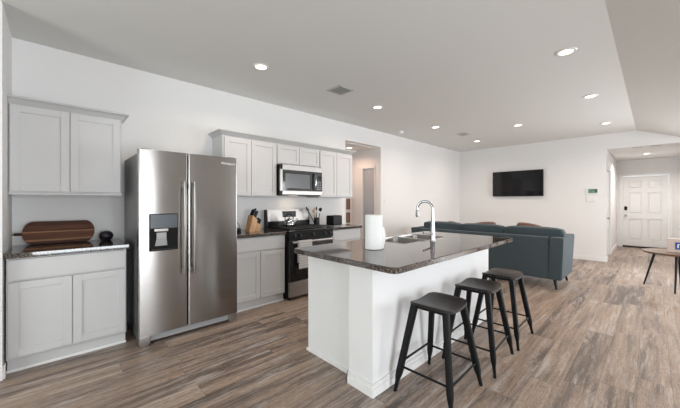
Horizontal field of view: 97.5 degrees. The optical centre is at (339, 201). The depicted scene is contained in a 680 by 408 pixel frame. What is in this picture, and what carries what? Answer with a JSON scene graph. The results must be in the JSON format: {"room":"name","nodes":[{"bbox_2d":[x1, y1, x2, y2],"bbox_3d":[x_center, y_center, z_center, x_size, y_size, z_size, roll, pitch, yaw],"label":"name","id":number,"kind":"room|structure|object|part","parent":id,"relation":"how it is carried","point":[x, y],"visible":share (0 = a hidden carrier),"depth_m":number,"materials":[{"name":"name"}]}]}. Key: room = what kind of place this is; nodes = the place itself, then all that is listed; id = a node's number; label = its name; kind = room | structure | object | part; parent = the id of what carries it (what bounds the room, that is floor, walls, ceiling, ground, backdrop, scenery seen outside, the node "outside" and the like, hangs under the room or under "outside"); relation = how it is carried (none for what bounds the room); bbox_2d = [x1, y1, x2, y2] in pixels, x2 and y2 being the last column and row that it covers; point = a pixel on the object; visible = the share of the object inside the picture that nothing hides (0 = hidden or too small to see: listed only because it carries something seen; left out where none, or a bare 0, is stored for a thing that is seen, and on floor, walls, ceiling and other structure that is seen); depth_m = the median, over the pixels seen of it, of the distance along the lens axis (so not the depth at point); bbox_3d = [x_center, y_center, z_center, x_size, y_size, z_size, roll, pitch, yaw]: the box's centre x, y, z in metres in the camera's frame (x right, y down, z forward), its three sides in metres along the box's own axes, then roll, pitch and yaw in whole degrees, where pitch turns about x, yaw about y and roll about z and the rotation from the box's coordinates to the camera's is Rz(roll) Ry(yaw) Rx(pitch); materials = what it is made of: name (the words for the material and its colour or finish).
{"room":"open-plan kitchen","nodes":[
{"label":"open-plan kitchen","id":0,"kind":"room"},
{"bbox_2d":[0,1,11,366],"bbox_3d":[-2.744,-0.081,2.373,0.130,2.768,0.660,0,0,-44],"label":"wall","id":1,"kind":"structure","parent":0,"point":[5,34],"depth_m":2.27,"materials":[{"name":"white paint"}]},
{"bbox_2d":[0,363,5,380],"bbox_3d":[-2.530,1.253,2.148,0.160,0.100,0.071,0,0,-44],"label":"baseboard","id":2,"kind":"structure","parent":1,"relation":"attached to","point":[3,368],"depth_m":2.18,"materials":[{"name":"white paint"}]},
{"bbox_2d":[12,38,459,321],"bbox_3d":[-1.077,-0.141,4.508,12.850,2.888,0.140,0,0,-44],"label":"wall","id":3,"kind":"structure","parent":0,"point":[165,113],"depth_m":3.70,"materials":[{"name":"white paint"}]},
{"bbox_2d":[7,94,128,195],"bbox_3d":[-2.500,-0.461,2.798,0.806,0.803,0.375,0,0,-44],"label":"upper cabinet","id":4,"kind":"object","parent":3,"relation":"attached to","point":[55,148],"visible":1,"depth_m":2.63,"materials":[{"name":"grey paint"}]},
{"bbox_3d":[-2.557,-0.443,2.549,0.360,0.708,0.020,0,0,-44],"label":"door","id":5,"kind":"part","parent":4,"relation":"part of","materials":[{"name":"grey paint"}]},
{"bbox_3d":[-2.431,-0.066,2.687,0.750,0.014,0.035,0,0,-44],"label":"light rail","id":6,"kind":"part","parent":4,"relation":"part of","materials":[{"name":"grey paint"}]},
{"bbox_3d":[-2.500,-0.830,2.798,0.806,0.065,0.375,0,0,-44],"label":"crown moulding","id":7,"kind":"part","parent":4,"relation":"part of","materials":[{"name":"grey paint"}]},
{"bbox_3d":[-2.291,-0.443,2.802,0.363,0.708,0.020,0,0,-44],"label":"door","id":8,"kind":"part","parent":4,"relation":"part of","materials":[{"name":"grey paint"}]},
{"bbox_2d":[213,135,275,196],"bbox_3d":[-1.264,-0.443,3.998,0.752,0.748,0.339,0,0,-44],"label":"upper cabinet","id":9,"kind":"object","parent":3,"relation":"attached to","point":[256,159],"visible":0.83,"depth_m":3.88,"materials":[{"name":"grey paint"}]},
{"bbox_3d":[-1.286,-0.440,3.757,0.348,0.715,0.020,0,0,-44],"label":"door","id":10,"kind":"part","parent":9,"relation":"part of","materials":[{"name":"grey paint"}]},
{"bbox_3d":[-1.021,-0.440,4.008,0.370,0.715,0.020,0,0,-44],"label":"door","id":11,"kind":"part","parent":9,"relation":"part of","materials":[{"name":"grey paint"}]},
{"bbox_2d":[208,129,355,154],"bbox_3d":[-0.704,-0.847,4.505,2.373,0.055,0.375,0,0,-44],"label":"crown molding","id":12,"kind":"structure","parent":3,"relation":"attached to","point":[218,132],"depth_m":4.09,"materials":[{"name":"grey paint"}]},
{"bbox_2d":[276,143,318,167],"bbox_3d":[-0.711,-0.672,4.523,0.764,0.290,0.339,0,0,-44],"label":"upper cabinet","id":13,"kind":"object","parent":3,"relation":"attached to","point":[285,154],"visible":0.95,"depth_m":4.36,"materials":[{"name":"grey paint"}]},
{"bbox_3d":[-0.741,-0.670,4.275,0.364,0.254,0.020,0,0,-44],"label":"door","id":14,"kind":"part","parent":13,"relation":"part of","materials":[{"name":"grey paint"}]},
{"bbox_2d":[276,164,321,195],"bbox_3d":[-0.671,-0.307,4.478,0.753,0.432,0.455,0,0,-44],"label":"microwave","id":15,"kind":"object","parent":13,"relation":"attached to","point":[291,180],"visible":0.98,"depth_m":4.31,"materials":[{"name":"silver metal"}]},
{"bbox_3d":[-0.609,-0.303,4.315,0.538,0.291,0.028,0,0,-44],"label":"door","id":16,"kind":"part","parent":15,"relation":"part of","materials":[{"name":"black"}]},
{"bbox_3d":[-0.373,-0.303,4.489,0.059,0.286,0.027,0,0,40],"label":"handle","id":17,"kind":"part","parent":15,"relation":"part of","materials":[{"name":"silver metal"}]},
{"bbox_3d":[-0.351,-0.303,4.561,0.175,0.291,0.028,0,0,-44],"label":"control panel","id":18,"kind":"part","parent":15,"relation":"part of","materials":[{"name":"black"}]},
{"bbox_3d":[-0.467,-0.670,4.535,0.378,0.254,0.020,0,0,-44],"label":"door","id":19,"kind":"part","parent":13,"relation":"part of","materials":[{"name":"grey paint"}]},
{"bbox_2d":[307,150,351,197],"bbox_3d":[-0.164,-0.443,5.043,0.739,0.748,0.339,0,0,-44],"label":"upper cabinet","id":20,"kind":"object","parent":3,"relation":"attached to","point":[336,167],"visible":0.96,"depth_m":4.89,"materials":[{"name":"grey paint"}]},
{"bbox_3d":[-0.188,-0.440,4.800,0.349,0.715,0.020,0,0,-44],"label":"door","id":21,"kind":"part","parent":20,"relation":"part of","materials":[{"name":"grey paint"}]},
{"bbox_3d":[0.075,-0.440,5.050,0.365,0.715,0.020,0,0,-44],"label":"door","id":22,"kind":"part","parent":20,"relation":"part of","materials":[{"name":"grey paint"}]},
{"bbox_2d":[0,0,679,151],"bbox_3d":[1.366,-1.386,1.836,12.710,0.398,7.100,0,0,-44],"label":"ceiling","id":23,"kind":"structure","parent":0,"point":[481,69],"depth_m":2.98,"materials":[{"name":"white paint"}]},
{"bbox_2d":[253,63,268,69],"bbox_3d":[-0.856,-1.460,3.228,0.176,0.008,0.176,0,0,-44],"label":"recessed light","id":24,"kind":"object","parent":23,"relation":"in","point":[259,66],"visible":1,"depth_m":3.21,"materials":[{"name":"white plastic"}]},
{"bbox_2d":[327,85,353,95],"bbox_3d":[0.004,-1.460,3.915,0.260,0.012,0.250,0,0,-44],"label":"ceiling vent","id":25,"kind":"object","parent":23,"relation":"in","point":[340,90],"visible":1,"depth_m":3.90,"materials":[{"name":"grey metal"}]},
{"bbox_2d":[372,105,382,108],"bbox_3d":[0.580,-1.460,4.607,0.176,0.008,0.176,0,0,-44],"label":"recessed light","id":26,"kind":"object","parent":23,"relation":"in","point":[375,106],"visible":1,"depth_m":4.60,"materials":[{"name":"white"}]},
{"bbox_2d":[555,47,576,55],"bbox_3d":[2.204,-1.460,2.905,0.176,0.008,0.176,0,0,-44],"label":"recessed light","id":27,"kind":"object","parent":23,"relation":"in","point":[566,51],"visible":1,"depth_m":2.89,"materials":[{"name":"white"}]},
{"bbox_2d":[582,94,598,98],"bbox_3d":[3.470,-1.460,4.128,0.176,0.008,0.176,0,0,-44],"label":"recessed light","id":28,"kind":"object","parent":23,"relation":"in","point":[590,95],"visible":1,"depth_m":4.13,"materials":[{"name":"white"}]},
{"bbox_2d":[0,246,679,407],"bbox_3d":[2.272,1.353,3.525,16.350,0.100,8.300,0,0,-44],"label":"floor","id":29,"kind":"structure","parent":0,"point":[606,338],"depth_m":2.36,"materials":[{"name":"wood"}]},
{"bbox_2d":[6,249,125,373],"bbox_3d":[-2.437,0.866,2.701,0.742,0.873,0.603,0,0,-44],"label":"base cabinet","id":30,"kind":"object","parent":29,"relation":"on","point":[62,306],"visible":0.98,"depth_m":2.45,"materials":[{"name":"grey paint"}]},
{"bbox_3d":[-2.367,0.898,2.365,0.358,0.570,0.020,0,0,-44],"label":"door","id":31,"kind":"part","parent":30,"relation":"part of","materials":[{"name":"grey paint"}]},
{"bbox_3d":[-2.256,1.292,2.510,0.742,0.022,0.012,0,0,-44],"label":"shoe moulding","id":32,"kind":"part","parent":30,"relation":"part of","materials":[{"name":"white paint"}]},
{"bbox_2d":[4,238,128,258],"bbox_3d":[-2.426,0.408,2.696,0.768,0.039,0.626,0,0,-44],"label":"countertop","id":33,"kind":"structure","parent":30,"relation":"on","point":[16,251],"depth_m":2.53,"materials":[{"name":"stone"}]},
{"bbox_2d":[12,220,94,244],"bbox_3d":[-2.668,0.285,2.799,0.562,0.206,0.064,0,0,-44],"label":"cutting board","id":34,"kind":"object","parent":33,"relation":"on","point":[43,232],"visible":1,"depth_m":2.80,"materials":[{"name":"brown wood"}]},
{"bbox_2d":[99,231,112,240],"bbox_3d":[-2.362,0.341,3.011,0.116,0.096,0.116,0,0,-44],"label":"ball","id":35,"kind":"object","parent":33,"relation":"on","point":[104,235],"visible":0.98,"depth_m":2.98,"materials":[{"name":"black"}]},
{"bbox_3d":[-2.236,0.519,2.489,0.726,0.157,0.020,0,0,-44],"label":"drawer","id":36,"kind":"part","parent":30,"relation":"part of","materials":[{"name":"grey paint"}]},
{"bbox_3d":[-2.104,0.898,2.615,0.356,0.570,0.020,0,0,-44],"label":"door","id":37,"kind":"part","parent":30,"relation":"part of","materials":[{"name":"grey paint"}]},
{"bbox_2d":[125,148,236,347],"bbox_3d":[-1.689,0.410,3.196,0.910,1.785,0.859,0,0,-44],"label":"refrigerator","id":38,"kind":"object","parent":29,"relation":"on","point":[181,208],"visible":1,"depth_m":2.88,"materials":[{"name":"grey metal"}]},
{"bbox_3d":[-1.656,0.368,2.794,0.404,1.680,0.068,0,0,-44],"label":"door","id":39,"kind":"part","parent":38,"relation":"part of","materials":[{"name":"silver metal"}]},
{"bbox_3d":[-1.624,0.180,2.755,0.223,0.126,0.006,0,0,-44],"label":"dispenser control panel","id":40,"kind":"part","parent":38,"relation":"part of","materials":[{"name":"grey plastic"}]},
{"bbox_3d":[-1.487,0.253,2.850,0.024,0.901,0.079,0,0,-44],"label":"handle","id":41,"kind":"part","parent":38,"relation":"part of","materials":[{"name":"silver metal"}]},
{"bbox_3d":[-1.424,0.253,2.910,0.024,0.901,0.079,0,0,-44],"label":"handle","id":42,"kind":"part","parent":38,"relation":"part of","materials":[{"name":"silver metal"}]},
{"bbox_3d":[-1.323,0.368,3.109,0.500,1.680,0.070,0,0,-44],"label":"door","id":43,"kind":"part","parent":38,"relation":"part of","materials":[{"name":"silver metal"}]},
{"bbox_2d":[236,235,284,312],"bbox_3d":[-1.185,0.866,3.890,0.718,0.873,0.603,0,0,-44],"label":"base cabinet","id":44,"kind":"object","parent":29,"relation":"on","point":[260,260],"visible":0.76,"depth_m":3.68,"materials":[{"name":"grey paint"}]},
{"bbox_3d":[-1.112,0.898,3.558,0.344,0.570,0.020,0,0,-44],"label":"door","id":45,"kind":"part","parent":44,"relation":"part of","materials":[{"name":"grey paint"}]},
{"bbox_3d":[-1.004,1.292,3.700,0.718,0.022,0.012,0,0,-44],"label":"shoe moulding","id":46,"kind":"part","parent":44,"relation":"part of","materials":[{"name":"white paint"}]},
{"bbox_3d":[-0.984,0.519,3.679,0.702,0.157,0.020,0,0,-44],"label":"drawer","id":47,"kind":"part","parent":44,"relation":"part of","materials":[{"name":"grey paint"}]},
{"bbox_2d":[237,228,286,238],"bbox_3d":[-1.179,0.408,3.880,0.736,0.039,0.626,0,0,-44],"label":"countertop","id":48,"kind":"structure","parent":44,"relation":"on","point":[264,232],"depth_m":3.76,"materials":[{"name":"stone"}]},
{"bbox_2d":[245,208,261,231],"bbox_3d":[-1.142,0.236,3.941,0.100,0.305,0.203,0,0,38],"label":"knife block","id":49,"kind":"object","parent":48,"relation":"on","point":[253,224],"visible":1,"depth_m":3.90,"materials":[{"name":"brown wood"}]},
{"bbox_3d":[-0.857,0.898,3.800,0.346,0.570,0.020,0,0,-44],"label":"door","id":50,"kind":"part","parent":44,"relation":"part of","materials":[{"name":"grey paint"}]},
{"bbox_2d":[264,209,334,299],"bbox_3d":[-0.585,0.709,4.359,0.768,1.188,0.715,0,0,-44],"label":"gas range","id":51,"kind":"object","parent":29,"relation":"on","point":[296,279],"visible":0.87,"depth_m":4.08,"materials":[{"name":"black metal"}]},
{"bbox_2d":[284,213,297,226],"bbox_3d":[-0.722,0.259,4.308,0.187,0.187,0.160,0,0,-44],"label":"kettle","id":52,"kind":"object","parent":51,"relation":"on","point":[289,222],"visible":1,"depth_m":4.25,"materials":[{"name":"silver metal"}]},
{"bbox_3d":[-0.392,1.158,4.157,0.760,0.200,0.043,0,0,-44],"label":"storage drawer","id":53,"kind":"part","parent":51,"relation":"part of","materials":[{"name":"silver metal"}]},
{"bbox_2d":[267,227,331,231],"bbox_3d":[-0.585,0.389,4.359,0.768,0.022,0.575,0,0,-44],"label":"cooktop","id":54,"kind":"object","parent":51,"relation":"in","point":[289,229],"depth_m":4.15,"materials":[{"name":"black"}]},
{"bbox_2d":[298,239,311,268],"bbox_3d":[-0.466,0.697,3.989,0.220,0.372,0.037,0,0,-44],"label":"tea towel","id":55,"kind":"object","parent":51,"relation":"hanging from","point":[302,259],"visible":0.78,"depth_m":3.96,"materials":[{"name":"white fabric"}]},
{"bbox_3d":[-0.392,0.779,4.157,0.760,0.537,0.043,0,0,-44],"label":"oven door","id":56,"kind":"part","parent":51,"relation":"part of","materials":[{"name":"black"}]},
{"bbox_3d":[-0.392,0.450,4.156,0.768,0.105,0.055,0,0,-44],"label":"knob panel","id":57,"kind":"part","parent":51,"relation":"part of","materials":[{"name":"black metal"}]},
{"bbox_3d":[-0.359,0.533,4.121,0.728,0.030,0.059,0,0,-44],"label":"handle","id":58,"kind":"part","parent":51,"relation":"part of","materials":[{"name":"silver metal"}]},
{"bbox_2d":[333,228,359,242],"bbox_3d":[-0.102,0.866,4.920,0.650,0.873,0.603,0,0,-44],"label":"base cabinet","id":59,"kind":"object","parent":29,"relation":"on","point":[342,235],"visible":0.19,"depth_m":4.70,"materials":[{"name":"grey paint"}]},
{"bbox_2d":[320,224,361,229],"bbox_3d":[-0.093,0.408,4.912,0.688,0.039,0.626,0,0,-44],"label":"countertop","id":60,"kind":"structure","parent":59,"relation":"on","point":[344,226],"depth_m":4.71,"materials":[{"name":"stone"}]},
{"bbox_2d":[314,217,319,224],"bbox_3d":[-0.373,0.321,4.777,0.092,0.135,0.092,0,0,-44],"label":"utensil crock","id":61,"kind":"object","parent":60,"relation":"on","point":[316,220],"visible":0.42,"depth_m":4.74,"materials":[{"name":"black ceramic"}]},
{"bbox_2d":[326,215,341,225],"bbox_3d":[-0.084,0.302,4.813,0.170,0.173,0.240,0,0,41],"label":"toaster","id":62,"kind":"object","parent":60,"relation":"on","point":[331,220],"visible":0.97,"depth_m":4.73,"materials":[{"name":"black plastic"}]},
{"bbox_2d":[306,249,487,398],"bbox_3d":[0.680,0.866,2.979,2.066,0.873,0.828,0,0,-44],"label":"kitchen island","id":63,"kind":"object","parent":29,"relation":"on","point":[358,316],"visible":0.54,"depth_m":2.31,"materials":[{"name":"white paint"}]},
{"bbox_3d":[-0.095,1.292,2.419,0.015,0.022,0.572,0,0,-44],"label":"shoe moulding","id":64,"kind":"part","parent":63,"relation":"part of","materials":[{"name":"white paint"}]},
{"bbox_3d":[-0.073,0.866,2.421,0.020,0.873,0.580,0,0,-44],"label":"panel","id":65,"kind":"part","parent":63,"relation":"part of","materials":[{"name":"white paint"}]},
{"bbox_2d":[295,231,512,273],"bbox_3d":[0.738,0.408,2.853,2.140,0.039,1.050,0,0,-44],"label":"island countertop","id":66,"kind":"structure","parent":63,"relation":"on","point":[394,258],"depth_m":2.33,"materials":[{"name":"stone"}]},
{"bbox_2d":[365,215,385,249],"bbox_3d":[0.298,0.248,2.460,0.183,0.278,0.143,0,0,-7],"label":"paper towel roll","id":67,"kind":"object","parent":66,"relation":"on","point":[375,235],"visible":1,"depth_m":2.40,"materials":[{"name":"white paper"}]},
{"bbox_2d":[385,234,444,243],"bbox_3d":[0.753,0.475,3.171,0.790,0.178,0.440,0,0,-44],"label":"sink","id":68,"kind":"object","parent":66,"relation":"in","point":[410,238],"visible":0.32,"depth_m":3.26,"materials":[{"name":"grey metal"}]},
{"bbox_3d":[0.612,0.475,3.037,0.400,0.178,0.440,0,0,-44],"label":"bowl","id":69,"kind":"part","parent":68,"relation":"part of","materials":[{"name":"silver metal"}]},
{"bbox_3d":[0.898,0.475,3.309,0.390,0.178,0.440,0,0,-44],"label":"bowl","id":70,"kind":"part","parent":68,"relation":"part of","materials":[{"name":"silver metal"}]},
{"bbox_2d":[416,200,435,240],"bbox_3d":[0.859,0.186,2.978,0.157,0.405,0.161,0,0,-18],"label":"faucet","id":71,"kind":"object","parent":66,"relation":"on","point":[432,229],"visible":0.99,"depth_m":2.94,"materials":[{"name":"silver metal"}]},
{"bbox_3d":[0.877,1.260,2.772,2.066,0.085,0.256,0,0,-44],"label":"baseboard","id":72,"kind":"part","parent":63,"relation":"part of","materials":[{"name":"white paint"}]},
{"bbox_2d":[393,292,482,407],"bbox_3d":[0.690,0.995,2.083,0.420,0.616,0.500,0,0,45],"label":"bar stool","id":73,"kind":"object","parent":29,"relation":"on","point":[442,304],"visible":1,"depth_m":2.05,"materials":[{"name":"black paint"}]},
{"bbox_3d":[0.459,1.003,2.063,0.187,0.600,0.051,0,0,-9],"label":"leg","id":74,"kind":"part","parent":73,"relation":"part of","materials":[{"name":"black paint"}]},
{"bbox_3d":[0.690,0.726,2.083,0.240,0.018,0.276,0,0,45],"label":"seat frame","id":75,"kind":"part","parent":73,"relation":"part of","materials":[{"name":"black paint"}]},
{"bbox_3d":[0.708,1.003,2.314,0.051,0.600,0.187,0,0,8],"label":"leg","id":76,"kind":"part","parent":73,"relation":"part of","materials":[{"name":"black paint"}]},
{"bbox_3d":[0.690,0.707,2.083,0.300,0.040,0.336,0,0,45],"label":"seat","id":77,"kind":"part","parent":73,"relation":"part of","materials":[{"name":"black wood"}]},
{"bbox_3d":[0.671,1.003,1.852,0.051,0.600,0.187,0,0,8],"label":"leg","id":78,"kind":"part","parent":73,"relation":"part of","materials":[{"name":"black paint"}]},
{"bbox_3d":[0.920,1.003,2.104,0.187,0.600,0.051,0,0,-9],"label":"leg","id":79,"kind":"part","parent":73,"relation":"part of","materials":[{"name":"black paint"}]},
{"bbox_2d":[442,277,513,378],"bbox_3d":[1.168,0.995,2.517,0.420,0.616,0.500,0,0,44],"label":"bar stool","id":80,"kind":"object","parent":29,"relation":"on","point":[476,285],"visible":0.88,"depth_m":2.48,"materials":[{"name":"black paint"}]},
{"bbox_3d":[0.938,1.003,2.492,0.187,0.600,0.051,0,0,-10],"label":"leg","id":81,"kind":"part","parent":80,"relation":"part of","materials":[{"name":"black paint"}]},
{"bbox_3d":[1.181,1.003,2.748,0.051,0.600,0.187,0,0,7],"label":"leg","id":82,"kind":"part","parent":80,"relation":"part of","materials":[{"name":"black paint"}]},
{"bbox_3d":[1.168,0.726,2.517,0.240,0.018,0.276,0,0,44],"label":"seat frame","id":83,"kind":"part","parent":80,"relation":"part of","materials":[{"name":"black paint"}]},
{"bbox_3d":[1.168,0.707,2.517,0.300,0.040,0.336,0,0,44],"label":"seat","id":84,"kind":"part","parent":80,"relation":"part of","materials":[{"name":"black wood"}]},
{"bbox_3d":[1.154,1.003,2.285,0.051,0.600,0.187,0,0,7],"label":"leg","id":85,"kind":"part","parent":80,"relation":"part of","materials":[{"name":"black paint"}]},
{"bbox_3d":[1.398,1.003,2.542,0.187,0.600,0.051,0,0,-10],"label":"leg","id":86,"kind":"part","parent":80,"relation":"part of","materials":[{"name":"black paint"}]},
{"bbox_2d":[411,221,574,289],"bbox_3d":[2.659,0.847,5.492,0.949,0.923,2.529,0,0,-44],"label":"sofa","id":87,"kind":"object","parent":29,"relation":"on","point":[534,251],"visible":0.54,"depth_m":4.65,"materials":[{"name":"teal fabric"}]},
{"bbox_3d":[1.834,0.836,6.313,0.884,0.635,0.204,0,0,-44],"label":"arm","id":88,"kind":"part","parent":87,"relation":"part of","materials":[{"name":"teal fabric"}]},
{"bbox_2d":[424,221,460,229],"bbox_3d":[2.052,0.633,5.892,0.324,0.495,0.745,0,0,-44],"label":"cushion","id":89,"kind":"object","parent":87,"relation":"on","point":[438,224],"depth_m":5.71,"materials":[{"name":"teal fabric"}]},
{"bbox_2d":[460,223,504,232],"bbox_3d":[2.570,0.633,5.346,0.324,0.495,0.740,0,0,-44],"label":"cushion","id":90,"kind":"object","parent":87,"relation":"on","point":[479,227],"depth_m":5.20,"materials":[{"name":"teal fabric"}]},
{"bbox_3d":[2.411,0.837,5.257,0.258,0.631,2.160,0,0,-44],"label":"frame","id":91,"kind":"part","parent":87,"relation":"part of","materials":[{"name":"teal fabric"}]},
{"bbox_2d":[478,222,495,223],"bbox_3d":[2.761,0.608,5.643,0.240,0.470,0.454,0,0,-44],"label":"throw pillow","id":92,"kind":"object","parent":87,"relation":"on","point":[478,222],"visible":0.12,"depth_m":5.53,"materials":[{"name":"orange fabric"}]},
{"bbox_2d":[516,222,541,226],"bbox_3d":[3.248,0.575,5.138,0.235,0.435,0.417,0,0,-44],"label":"throw pillow","id":93,"kind":"object","parent":87,"relation":"on","point":[519,223],"visible":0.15,"depth_m":5.09,"materials":[{"name":"orange fabric"}]},
{"bbox_2d":[504,226,565,236],"bbox_3d":[3.113,0.633,4.775,0.324,0.495,0.815,0,0,-44],"label":"cushion","id":94,"kind":"object","parent":87,"relation":"on","point":[522,230],"depth_m":4.63,"materials":[{"name":"teal fabric"}]},
{"bbox_3d":[3.211,1.224,4.436,0.050,0.169,0.094,0,0,3],"label":"leg","id":95,"kind":"part","parent":87,"relation":"part of","materials":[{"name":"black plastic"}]},
{"bbox_3d":[3.436,0.836,4.627,0.884,0.635,0.204,0,0,-44],"label":"arm","id":96,"kind":"part","parent":87,"relation":"part of","materials":[{"name":"teal fabric"}]},
{"bbox_2d":[472,268,533,350],"bbox_3d":[1.592,0.995,2.920,0.500,0.616,0.420,0,0,-45],"label":"bar stool","id":97,"kind":"object","parent":29,"relation":"on","point":[493,273],"visible":0.91,"depth_m":2.88,"materials":[{"name":"black paint"}]},
{"bbox_3d":[1.361,1.003,2.901,0.187,0.600,0.051,0,0,-8],"label":"leg","id":98,"kind":"part","parent":97,"relation":"part of","materials":[{"name":"black paint"}]},
{"bbox_3d":[1.612,1.003,3.150,0.051,0.600,0.187,0,0,9],"label":"leg","id":99,"kind":"part","parent":97,"relation":"part of","materials":[{"name":"black paint"}]},
{"bbox_3d":[1.592,0.726,2.920,0.276,0.018,0.240,0,0,-45],"label":"seat frame","id":100,"kind":"part","parent":97,"relation":"part of","materials":[{"name":"black paint"}]},
{"bbox_3d":[1.592,0.707,2.920,0.336,0.040,0.300,0,0,-45],"label":"seat","id":101,"kind":"part","parent":97,"relation":"part of","materials":[{"name":"black wood"}]},
{"bbox_3d":[1.571,1.003,2.689,0.051,0.600,0.187,0,0,9],"label":"leg","id":102,"kind":"part","parent":97,"relation":"part of","materials":[{"name":"black paint"}]},
{"bbox_3d":[1.823,1.003,2.938,0.187,0.600,0.051,0,0,-8],"label":"leg","id":103,"kind":"part","parent":97,"relation":"part of","materials":[{"name":"black paint"}]},
{"bbox_2d":[642,248,679,293],"bbox_3d":[5.022,1.026,4.427,0.750,0.557,0.750,0,0,-44],"label":"table","id":104,"kind":"object","parent":29,"relation":"on","point":[659,251],"visible":0.88,"depth_m":4.48,"materials":[{"name":"brown wood"}]},
{"bbox_3d":[4.830,1.040,4.649,0.033,0.531,0.149,0,0,-40],"label":"leg","id":105,"kind":"part","parent":104,"relation":"part of","materials":[{"name":"black plastic"}]},
{"bbox_2d":[667,238,679,252],"bbox_3d":[5.029,0.648,4.365,0.094,0.200,0.320,0,0,-44],"label":"box","id":106,"kind":"object","parent":104,"relation":"on","point":[673,244],"visible":1,"depth_m":4.41,"materials":[{"name":"white cardboard"}]},
{"bbox_3d":[4.782,1.040,4.245,0.144,0.531,0.033,0,0,-30],"label":"leg","id":107,"kind":"part","parent":104,"relation":"part of","materials":[{"name":"black plastic"}]},
{"bbox_3d":[5.252,1.040,4.601,0.148,0.531,0.033,0,0,-31],"label":"leg","id":108,"kind":"part","parent":104,"relation":"part of","materials":[{"name":"black plastic"}]},
{"bbox_2d":[345,198,350,223],"bbox_3d":[-0.296,0.003,6.409,1.641,2.600,0.100,0,0,-44],"label":"wall","id":109,"kind":"structure","parent":0,"point":[346,210],"depth_m":6.81,"materials":[{"name":"white paint"}]},
{"bbox_2d":[346,212,349,222],"bbox_3d":[0.187,0.358,6.786,0.110,0.230,0.016,0,0,-44],"label":"wall panel","id":110,"kind":"object","parent":109,"relation":"attached to","point":[347,213],"visible":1,"depth_m":6.77,"materials":[{"name":"brown wood"}]},
{"bbox_2d":[346,199,349,208],"bbox_3d":[0.187,0.053,6.786,0.110,0.240,0.016,0,0,-44],"label":"wall panel","id":111,"kind":"object","parent":109,"relation":"attached to","point":[347,200],"visible":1,"depth_m":6.78,"materials":[{"name":"brown wood"}]},
{"bbox_2d":[345,142,374,151],"bbox_3d":[-0.048,-1.187,6.148,1.641,0.100,0.820,0,0,-44],"label":"ceiling","id":112,"kind":"structure","parent":0,"point":[356,147],"depth_m":6.25,"materials":[{"name":"white paint"}]},
{"bbox_2d":[351,148,375,238],"bbox_3d":[0.545,0.003,6.643,0.100,2.600,0.720,0,0,-44],"label":"wall","id":113,"kind":"structure","parent":0,"point":[363,158],"depth_m":6.71,"materials":[{"name":"white paint"}]},
{"bbox_2d":[361,165,374,238],"bbox_3d":[0.633,0.263,6.514,0.079,2.080,0.408,0,0,-44],"label":"door","id":114,"kind":"structure","parent":113,"relation":"in","point":[369,174],"depth_m":6.55,"materials":[{"name":"grey paint"}]},
{"bbox_2d":[460,130,679,256],"bbox_3d":[6.024,-0.141,6.262,0.140,2.888,7.100,0,0,-44],"label":"wall","id":115,"kind":"structure","parent":0,"point":[571,166],"depth_m":7.06,"materials":[{"name":"white paint"}]},
{"bbox_2d":[493,169,543,196],"bbox_3d":[4.548,-0.466,7.657,0.078,0.653,1.155,0,0,-44],"label":"television","id":116,"kind":"object","parent":115,"relation":"attached to","point":[524,182],"visible":1,"depth_m":7.58,"materials":[{"name":"black plastic"}]},
{"bbox_2d":[573,254,606,261],"bbox_3d":[4.645,1.253,7.600,0.016,0.100,3.229,0,0,-44],"label":"baseboard","id":117,"kind":"structure","parent":115,"relation":"attached to","point":[575,256],"depth_m":6.62,"materials":[{"name":"white paint"}]},
{"bbox_2d":[586,197,595,200],"bbox_3d":[5.576,-0.061,6.616,0.021,0.103,0.160,0,0,-44],"label":"keypad","id":118,"kind":"object","parent":115,"relation":"attached to","point":[587,198],"visible":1,"depth_m":6.61,"materials":[{"name":"white plastic"}]},
{"bbox_2d":[586,188,597,193],"bbox_3d":[5.585,-0.236,6.600,0.030,0.122,0.205,0,0,-44],"label":"thermostat","id":119,"kind":"object","parent":115,"relation":"attached to","point":[588,190],"visible":1,"depth_m":6.59,"materials":[{"name":"white plastic"}]},
{"bbox_2d":[607,150,616,254],"bbox_3d":[6.959,0.053,7.702,3.200,2.500,0.100,0,0,-44],"label":"wall","id":120,"kind":"structure","parent":0,"point":[611,161],"depth_m":7.99,"materials":[{"name":"white paint"}]},
{"bbox_2d":[607,166,610,255],"bbox_3d":[6.305,0.243,7.011,1.040,2.120,0.113,0,0,-44],"label":"door","id":121,"kind":"structure","parent":120,"relation":"in","point":[608,168],"depth_m":7.24,"materials":[{"name":"white paint"}]},
{"bbox_2d":[607,243,617,260],"bbox_3d":[6.952,1.253,7.608,3.340,0.100,0.035,0,0,-44],"label":"baseboard","id":122,"kind":"structure","parent":120,"relation":"attached to","point":[616,244],"depth_m":7.85,"materials":[{"name":"white paint"}]},
{"bbox_2d":[608,143,679,160],"bbox_3d":[7.533,-1.247,7.200,3.340,0.100,1.620,0,0,-44],"label":"ceiling","id":123,"kind":"structure","parent":0,"point":[667,150],"depth_m":7.24,"materials":[{"name":"white paint"}]},
{"bbox_2d":[617,157,679,242],"bbox_3d":[8.693,0.053,8.302,0.140,2.500,1.620,0,0,-44],"label":"wall","id":124,"kind":"structure","parent":0,"point":[668,164],"depth_m":8.14,"materials":[{"name":"white paint"}]},
{"bbox_2d":[619,172,672,248],"bbox_3d":[8.544,0.248,8.349,0.134,2.110,1.047,0,0,-44],"label":"door","id":125,"kind":"structure","parent":124,"relation":"in","point":[645,202],"depth_m":8.34,"materials":[{"name":"white paint"}]}
]}

